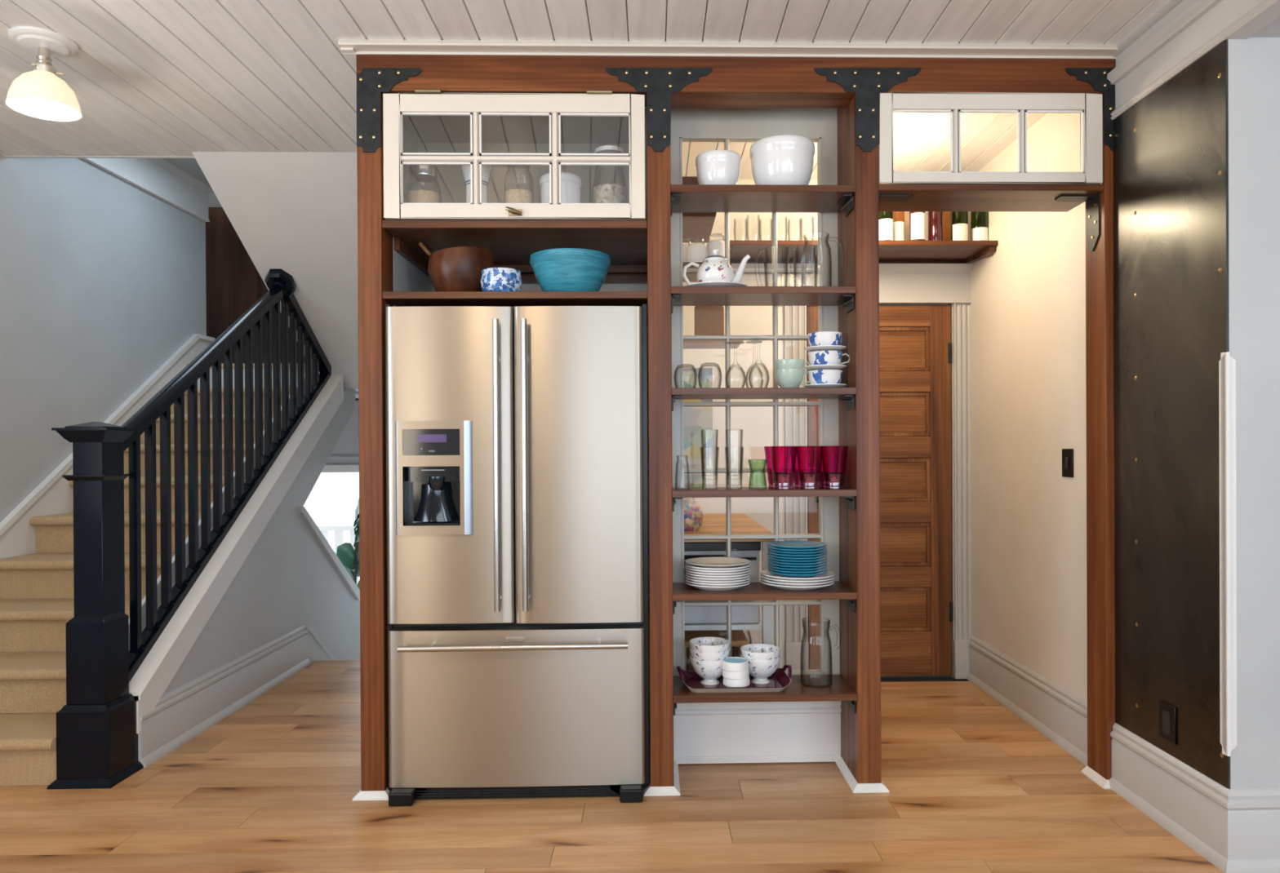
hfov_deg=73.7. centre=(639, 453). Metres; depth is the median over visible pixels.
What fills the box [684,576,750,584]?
dinner plate
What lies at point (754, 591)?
shelf
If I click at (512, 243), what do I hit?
shelf board
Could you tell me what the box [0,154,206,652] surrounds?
wall
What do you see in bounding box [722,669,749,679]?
ramekin
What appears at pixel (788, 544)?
plate
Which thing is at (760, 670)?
footed bowl
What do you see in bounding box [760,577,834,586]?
plate
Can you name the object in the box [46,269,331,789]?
stair railing
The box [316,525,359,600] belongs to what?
porch railing
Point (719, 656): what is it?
footed bowl
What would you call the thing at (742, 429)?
glass
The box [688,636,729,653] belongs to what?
footed bowl
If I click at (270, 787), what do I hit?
floor
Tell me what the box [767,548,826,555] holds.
plate
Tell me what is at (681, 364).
glass
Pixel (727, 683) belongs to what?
ramekin
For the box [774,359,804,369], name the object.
bowl
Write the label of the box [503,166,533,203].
storage jar
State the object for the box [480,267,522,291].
bowl
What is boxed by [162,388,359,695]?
wall
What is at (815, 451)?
cup
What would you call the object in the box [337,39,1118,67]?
trim
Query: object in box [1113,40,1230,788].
sheet
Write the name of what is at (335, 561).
trim
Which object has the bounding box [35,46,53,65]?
socket
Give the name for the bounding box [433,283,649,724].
wall
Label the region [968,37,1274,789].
wall
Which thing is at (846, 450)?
cup
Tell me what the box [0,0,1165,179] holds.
ceiling
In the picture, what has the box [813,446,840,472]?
cup
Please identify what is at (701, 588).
dinner plate
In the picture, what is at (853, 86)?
frame
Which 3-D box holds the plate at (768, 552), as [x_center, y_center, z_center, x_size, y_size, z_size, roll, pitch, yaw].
[0.579,0.371,3.140,0.216,0.020,0.216,0,0,-1]
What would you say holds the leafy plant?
on the ground
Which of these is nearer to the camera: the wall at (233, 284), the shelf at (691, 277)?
the shelf at (691, 277)
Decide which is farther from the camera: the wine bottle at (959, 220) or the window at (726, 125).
the wine bottle at (959, 220)
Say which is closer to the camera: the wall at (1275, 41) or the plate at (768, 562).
the wall at (1275, 41)
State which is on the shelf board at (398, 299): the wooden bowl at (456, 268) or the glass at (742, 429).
the wooden bowl at (456, 268)
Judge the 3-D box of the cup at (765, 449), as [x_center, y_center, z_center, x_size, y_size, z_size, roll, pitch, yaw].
[0.510,0.024,3.162,0.099,0.099,0.099,0,0,-1]
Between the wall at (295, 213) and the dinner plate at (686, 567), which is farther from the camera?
the wall at (295, 213)
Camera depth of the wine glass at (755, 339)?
3.07 m
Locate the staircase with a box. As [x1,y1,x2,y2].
[0,333,305,786]
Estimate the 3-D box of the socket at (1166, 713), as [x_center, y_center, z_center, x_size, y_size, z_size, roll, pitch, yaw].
[1.676,0.856,2.717,0.003,0.070,0.038,0,0,1]
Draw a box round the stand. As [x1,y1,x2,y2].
[684,622,761,631]
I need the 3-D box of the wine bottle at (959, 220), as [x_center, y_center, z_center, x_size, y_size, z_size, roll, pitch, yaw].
[1.581,-1.174,4.225,0.080,0.302,0.081,0,0,-1]
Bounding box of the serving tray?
[676,664,791,693]
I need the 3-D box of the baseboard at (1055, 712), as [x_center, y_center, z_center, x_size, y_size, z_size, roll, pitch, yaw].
[1.713,1.068,3.815,0.030,0.228,1.282,0,0,1]
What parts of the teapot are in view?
handle, lid, spout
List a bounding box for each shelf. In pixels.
[670,184,855,217]
[671,286,856,314]
[671,387,856,411]
[671,486,857,511]
[672,581,857,614]
[673,675,857,715]
[682,262,731,282]
[683,340,743,349]
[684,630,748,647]
[724,240,998,263]
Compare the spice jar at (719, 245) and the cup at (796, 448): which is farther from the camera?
the spice jar at (719, 245)
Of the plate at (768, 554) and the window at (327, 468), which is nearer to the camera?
the plate at (768, 554)
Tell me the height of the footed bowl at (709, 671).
0.096 m
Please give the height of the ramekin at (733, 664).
0.043 m
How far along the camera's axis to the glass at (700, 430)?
3.08 m
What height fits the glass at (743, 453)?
0.153 m
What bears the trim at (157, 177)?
attached to the wall at (103, 278)
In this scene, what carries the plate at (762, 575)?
on the plate at (761, 578)
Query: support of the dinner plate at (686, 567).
on the dinner plate at (686, 570)
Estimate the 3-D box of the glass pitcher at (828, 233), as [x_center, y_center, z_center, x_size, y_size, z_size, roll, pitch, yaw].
[0.670,-0.699,3.155,0.149,0.221,0.112,0,0,28]
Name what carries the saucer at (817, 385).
on the shelf at (849, 393)
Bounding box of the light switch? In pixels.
[1062,448,1073,477]
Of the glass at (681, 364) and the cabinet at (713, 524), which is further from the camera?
the cabinet at (713, 524)
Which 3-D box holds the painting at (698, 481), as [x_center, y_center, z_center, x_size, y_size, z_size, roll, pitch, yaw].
[0.253,0.123,4.435,0.181,0.130,0.018,0,0,-1]
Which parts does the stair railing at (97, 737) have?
newel post, handrail, rail, rake rail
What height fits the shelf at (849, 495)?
0.075 m
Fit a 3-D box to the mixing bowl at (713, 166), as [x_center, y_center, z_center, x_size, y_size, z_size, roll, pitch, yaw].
[0.285,-1.011,3.113,0.166,0.138,0.166,0,0,-1]
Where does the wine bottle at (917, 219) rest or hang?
on the shelf at (890, 251)
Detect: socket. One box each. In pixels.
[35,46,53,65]
[1162,709,1170,735]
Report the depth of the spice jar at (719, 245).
3.48 m
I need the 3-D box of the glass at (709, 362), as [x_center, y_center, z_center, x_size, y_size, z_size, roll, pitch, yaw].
[0.253,-0.278,3.084,0.087,0.096,0.087,0,0,-1]
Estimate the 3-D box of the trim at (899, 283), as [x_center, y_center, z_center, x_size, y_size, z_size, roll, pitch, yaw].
[0.927,-0.881,4.434,1.662,0.199,0.055,0,0,-1]
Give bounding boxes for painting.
[683,368,712,458]
[684,464,706,487]
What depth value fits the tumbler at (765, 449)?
3.15 m
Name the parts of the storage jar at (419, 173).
lid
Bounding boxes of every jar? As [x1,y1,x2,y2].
[404,164,441,203]
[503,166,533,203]
[591,144,627,203]
[682,238,693,262]
[684,482,702,531]
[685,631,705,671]
[686,238,706,262]
[706,233,724,257]
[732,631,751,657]
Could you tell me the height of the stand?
0.020 m
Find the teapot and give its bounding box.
[682,248,750,284]
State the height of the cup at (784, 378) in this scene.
0.073 m
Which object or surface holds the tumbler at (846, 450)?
on the shelf at (849, 495)
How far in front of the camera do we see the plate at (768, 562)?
3.06 m
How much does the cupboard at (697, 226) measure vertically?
0.165 m
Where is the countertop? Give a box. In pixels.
[684,514,773,542]
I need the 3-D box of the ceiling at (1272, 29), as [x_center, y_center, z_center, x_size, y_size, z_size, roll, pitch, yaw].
[2.925,-1.279,0.232,2.685,0.188,4.750,0,0,-1]
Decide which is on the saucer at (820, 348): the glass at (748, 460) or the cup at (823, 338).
the cup at (823, 338)
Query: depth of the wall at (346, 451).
6.93 m
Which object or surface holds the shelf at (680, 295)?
attached to the frame
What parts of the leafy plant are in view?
stem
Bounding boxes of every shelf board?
[382,220,647,283]
[382,291,648,327]
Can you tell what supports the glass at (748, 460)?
on the shelf at (849, 495)
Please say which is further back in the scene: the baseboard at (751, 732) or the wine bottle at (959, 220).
the wine bottle at (959, 220)
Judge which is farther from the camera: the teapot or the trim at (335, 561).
the trim at (335, 561)
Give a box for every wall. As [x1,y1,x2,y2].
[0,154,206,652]
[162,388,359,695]
[191,151,358,382]
[205,207,358,400]
[325,400,359,465]
[392,236,433,306]
[403,107,647,222]
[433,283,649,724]
[682,179,968,677]
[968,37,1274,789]
[1271,37,1279,788]
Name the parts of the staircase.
skirt moulding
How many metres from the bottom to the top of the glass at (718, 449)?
0.153 m
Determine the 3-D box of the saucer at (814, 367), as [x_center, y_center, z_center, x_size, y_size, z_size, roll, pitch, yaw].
[0.674,-0.308,3.105,0.154,0.016,0.154,0,0,-1]
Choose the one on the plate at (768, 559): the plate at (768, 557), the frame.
the plate at (768, 557)
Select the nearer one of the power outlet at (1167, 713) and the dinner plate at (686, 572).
the power outlet at (1167, 713)
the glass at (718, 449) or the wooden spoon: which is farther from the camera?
the wooden spoon
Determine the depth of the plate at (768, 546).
3.06 m
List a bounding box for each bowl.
[427,245,493,291]
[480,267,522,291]
[529,248,611,291]
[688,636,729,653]
[689,647,729,661]
[689,656,729,685]
[695,150,741,184]
[740,644,780,660]
[740,654,780,684]
[749,134,814,185]
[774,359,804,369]
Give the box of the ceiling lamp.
[5,26,81,121]
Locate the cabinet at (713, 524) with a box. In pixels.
[684,514,773,647]
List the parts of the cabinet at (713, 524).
leg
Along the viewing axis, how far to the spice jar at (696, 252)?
3.46 m
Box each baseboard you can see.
[137,624,336,768]
[673,701,840,764]
[967,635,1087,765]
[1109,723,1279,872]
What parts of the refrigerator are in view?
trim, display panel, dispenser frame, dispenser spout, door, trim, handle, handle, freezer drawer, handle, door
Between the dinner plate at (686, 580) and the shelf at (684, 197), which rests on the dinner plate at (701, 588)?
the dinner plate at (686, 580)
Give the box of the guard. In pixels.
[1218,351,1236,756]
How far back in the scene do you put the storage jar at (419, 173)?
3.09 m
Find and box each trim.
[4,155,195,158]
[81,158,212,222]
[128,373,343,733]
[300,506,359,600]
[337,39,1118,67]
[340,47,356,70]
[731,263,973,303]
[784,306,808,670]
[952,302,971,679]
[1106,0,1279,119]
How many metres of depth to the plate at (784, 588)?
3.04 m
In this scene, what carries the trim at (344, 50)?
attached to the wall at (295, 213)
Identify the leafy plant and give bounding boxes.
[336,498,359,590]
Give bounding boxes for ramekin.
[721,657,748,672]
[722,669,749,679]
[723,676,750,688]
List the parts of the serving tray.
handle, handle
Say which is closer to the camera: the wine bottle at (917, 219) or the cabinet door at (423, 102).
the cabinet door at (423, 102)
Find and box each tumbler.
[764,446,791,488]
[769,446,797,489]
[790,446,816,488]
[796,446,823,489]
[813,446,840,488]
[820,445,848,489]
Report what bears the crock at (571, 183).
on the shelf board at (512, 243)
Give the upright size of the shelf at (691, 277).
0.020 m
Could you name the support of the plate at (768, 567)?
on the plate at (786, 575)
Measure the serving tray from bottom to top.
0.072 m
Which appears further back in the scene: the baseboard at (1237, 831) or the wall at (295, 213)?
the wall at (295, 213)
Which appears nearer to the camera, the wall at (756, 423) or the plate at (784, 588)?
the plate at (784, 588)
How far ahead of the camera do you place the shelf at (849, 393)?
3.00 m
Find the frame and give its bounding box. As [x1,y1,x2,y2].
[352,54,1115,800]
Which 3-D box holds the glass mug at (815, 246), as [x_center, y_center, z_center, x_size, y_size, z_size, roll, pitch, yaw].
[0.589,-0.666,3.068,0.099,0.155,0.085,0,0,-37]
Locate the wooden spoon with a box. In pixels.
[418,242,431,256]
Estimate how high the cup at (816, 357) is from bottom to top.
0.059 m
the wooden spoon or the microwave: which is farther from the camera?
the microwave
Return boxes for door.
[806,305,952,676]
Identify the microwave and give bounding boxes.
[684,542,760,623]
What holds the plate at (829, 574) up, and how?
on the plate at (762, 575)
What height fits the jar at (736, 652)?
0.241 m
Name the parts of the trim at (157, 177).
moulding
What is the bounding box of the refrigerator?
[385,304,648,806]
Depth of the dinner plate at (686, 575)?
3.03 m
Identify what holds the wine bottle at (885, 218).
on the shelf at (890, 251)
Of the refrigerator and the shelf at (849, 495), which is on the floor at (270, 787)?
the refrigerator
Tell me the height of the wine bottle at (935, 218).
0.302 m
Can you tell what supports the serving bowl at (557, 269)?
on the shelf board at (398, 299)
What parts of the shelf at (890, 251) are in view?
wall rail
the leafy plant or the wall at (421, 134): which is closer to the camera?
the wall at (421, 134)
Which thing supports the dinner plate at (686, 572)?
on the dinner plate at (686, 575)
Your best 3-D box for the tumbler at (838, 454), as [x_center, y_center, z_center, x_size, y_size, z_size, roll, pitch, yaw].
[0.694,0.050,3.167,0.099,0.154,0.099,0,0,-1]
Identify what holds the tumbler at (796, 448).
on the shelf at (849, 495)
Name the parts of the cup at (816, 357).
handle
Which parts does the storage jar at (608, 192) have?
lid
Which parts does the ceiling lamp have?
ceiling plate, lamp shade, bulb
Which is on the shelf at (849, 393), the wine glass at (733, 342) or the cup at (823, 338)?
the wine glass at (733, 342)
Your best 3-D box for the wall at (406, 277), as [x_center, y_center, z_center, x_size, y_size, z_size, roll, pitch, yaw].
[-0.450,-0.105,3.407,1.066,2.600,0.581,0,0,-1]
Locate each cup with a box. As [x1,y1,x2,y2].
[764,446,791,473]
[769,446,797,474]
[774,359,810,375]
[774,368,809,387]
[790,446,816,472]
[796,446,823,474]
[807,331,842,346]
[808,351,849,365]
[808,369,842,384]
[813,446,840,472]
[820,445,848,474]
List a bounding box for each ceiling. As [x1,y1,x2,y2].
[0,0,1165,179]
[162,158,222,207]
[1249,16,1279,37]
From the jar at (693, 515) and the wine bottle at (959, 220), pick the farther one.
the wine bottle at (959, 220)
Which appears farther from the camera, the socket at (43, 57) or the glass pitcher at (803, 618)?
the glass pitcher at (803, 618)
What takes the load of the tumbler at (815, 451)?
on the shelf at (849, 495)
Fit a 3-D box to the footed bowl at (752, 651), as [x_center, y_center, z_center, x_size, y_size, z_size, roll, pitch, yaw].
[0.446,0.769,3.158,0.147,0.096,0.147,0,0,-1]
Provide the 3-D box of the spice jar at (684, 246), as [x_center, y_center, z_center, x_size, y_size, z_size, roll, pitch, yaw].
[0.202,-0.826,3.552,0.080,0.130,0.080,0,0,-1]
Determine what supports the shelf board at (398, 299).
attached to the wall at (525, 286)
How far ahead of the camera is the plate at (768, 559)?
3.06 m
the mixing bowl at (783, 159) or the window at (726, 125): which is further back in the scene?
the window at (726, 125)
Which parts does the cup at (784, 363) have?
handle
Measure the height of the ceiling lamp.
0.238 m
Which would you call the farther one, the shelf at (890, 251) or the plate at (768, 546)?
the shelf at (890, 251)
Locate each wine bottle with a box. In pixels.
[878,211,893,240]
[893,211,905,240]
[909,211,925,240]
[928,211,942,240]
[951,211,968,240]
[970,211,987,240]
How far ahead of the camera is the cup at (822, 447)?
3.06 m
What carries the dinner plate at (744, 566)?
on the dinner plate at (686, 567)
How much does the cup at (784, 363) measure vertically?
0.073 m
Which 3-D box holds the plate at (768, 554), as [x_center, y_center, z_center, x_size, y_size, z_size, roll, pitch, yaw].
[0.577,0.381,3.140,0.216,0.020,0.216,0,0,-1]
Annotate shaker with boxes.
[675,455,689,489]
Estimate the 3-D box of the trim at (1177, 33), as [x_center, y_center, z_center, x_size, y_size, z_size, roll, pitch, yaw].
[1.657,-1.297,0.424,0.082,0.249,5.205,0,0,1]
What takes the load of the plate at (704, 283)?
on the shelf at (680, 295)
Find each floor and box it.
[0,660,1224,872]
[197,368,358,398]
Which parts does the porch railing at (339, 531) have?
rail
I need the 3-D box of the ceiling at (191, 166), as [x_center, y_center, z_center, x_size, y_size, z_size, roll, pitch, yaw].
[-2.227,-1.841,5.078,2.838,0.040,2.500,0,0,-1]
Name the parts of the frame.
shoe trim, post, corner plate, corner plate, post, shoe trim, shoe trim, post, corner plate, corner plate, shoe trim, post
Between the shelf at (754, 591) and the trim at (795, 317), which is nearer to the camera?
the shelf at (754, 591)
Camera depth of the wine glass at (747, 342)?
3.19 m
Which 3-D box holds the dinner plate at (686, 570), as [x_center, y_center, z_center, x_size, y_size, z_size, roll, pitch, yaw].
[0.285,0.435,3.126,0.238,0.024,0.238,0,0,-1]
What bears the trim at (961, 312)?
attached to the wall at (756, 423)
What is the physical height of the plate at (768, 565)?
0.020 m
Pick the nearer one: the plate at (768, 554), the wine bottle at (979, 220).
the plate at (768, 554)
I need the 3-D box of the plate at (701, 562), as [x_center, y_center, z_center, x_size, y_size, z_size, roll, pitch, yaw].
[0.284,0.404,3.125,0.239,0.020,0.239,0,0,-1]
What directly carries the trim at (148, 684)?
attached to the wall at (287, 582)
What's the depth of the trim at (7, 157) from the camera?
4.06 m
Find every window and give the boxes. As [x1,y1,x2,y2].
[321,465,359,472]
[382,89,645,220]
[670,107,839,676]
[878,92,1102,184]
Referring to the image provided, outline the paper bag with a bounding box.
[693,306,724,335]
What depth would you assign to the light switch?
3.41 m
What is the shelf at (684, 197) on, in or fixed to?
attached to the frame
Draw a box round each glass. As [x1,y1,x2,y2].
[674,364,697,386]
[697,362,721,385]
[700,430,718,479]
[700,448,719,489]
[724,341,746,386]
[724,453,743,489]
[725,429,742,479]
[745,341,763,387]
[747,459,767,489]
[748,337,768,387]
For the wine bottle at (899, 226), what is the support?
on the shelf at (890, 251)
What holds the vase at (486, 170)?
on the shelf board at (512, 243)
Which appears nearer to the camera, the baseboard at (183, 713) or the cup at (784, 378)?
the cup at (784, 378)
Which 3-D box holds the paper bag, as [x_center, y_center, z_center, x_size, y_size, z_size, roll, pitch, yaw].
[0.293,-0.576,3.615,0.120,0.190,0.070,0,0,-1]
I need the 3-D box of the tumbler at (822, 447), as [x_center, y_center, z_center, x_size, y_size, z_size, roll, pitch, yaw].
[0.611,0.051,3.075,0.099,0.154,0.099,0,0,-1]
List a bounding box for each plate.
[684,281,747,286]
[684,557,750,568]
[684,563,750,571]
[684,565,750,573]
[684,568,750,576]
[684,571,750,578]
[684,573,750,582]
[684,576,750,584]
[684,578,750,586]
[684,580,750,591]
[760,569,835,581]
[760,574,835,583]
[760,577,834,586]
[760,579,834,591]
[767,540,826,550]
[767,545,826,552]
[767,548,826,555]
[767,551,826,558]
[767,553,826,560]
[767,555,826,564]
[767,558,826,566]
[767,561,826,568]
[767,564,826,572]
[767,566,826,574]
[768,569,827,577]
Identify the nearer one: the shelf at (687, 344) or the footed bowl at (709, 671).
the footed bowl at (709, 671)
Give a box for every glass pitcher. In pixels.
[800,233,844,286]
[800,617,840,684]
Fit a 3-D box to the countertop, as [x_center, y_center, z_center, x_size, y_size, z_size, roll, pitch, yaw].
[0.318,0.332,3.902,0.480,0.030,1.087,0,0,-1]
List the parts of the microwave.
door handle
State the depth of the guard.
2.43 m
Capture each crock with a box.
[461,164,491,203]
[539,172,582,203]
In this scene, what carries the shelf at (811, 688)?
attached to the frame
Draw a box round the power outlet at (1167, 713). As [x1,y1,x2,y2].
[1159,700,1176,745]
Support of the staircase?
on the floor at (270, 787)
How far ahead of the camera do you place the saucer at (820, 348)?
3.06 m
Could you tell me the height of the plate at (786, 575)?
0.020 m
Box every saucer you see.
[803,345,846,351]
[803,364,846,370]
[804,383,847,387]
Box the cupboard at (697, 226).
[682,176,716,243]
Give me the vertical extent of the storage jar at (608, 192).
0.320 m

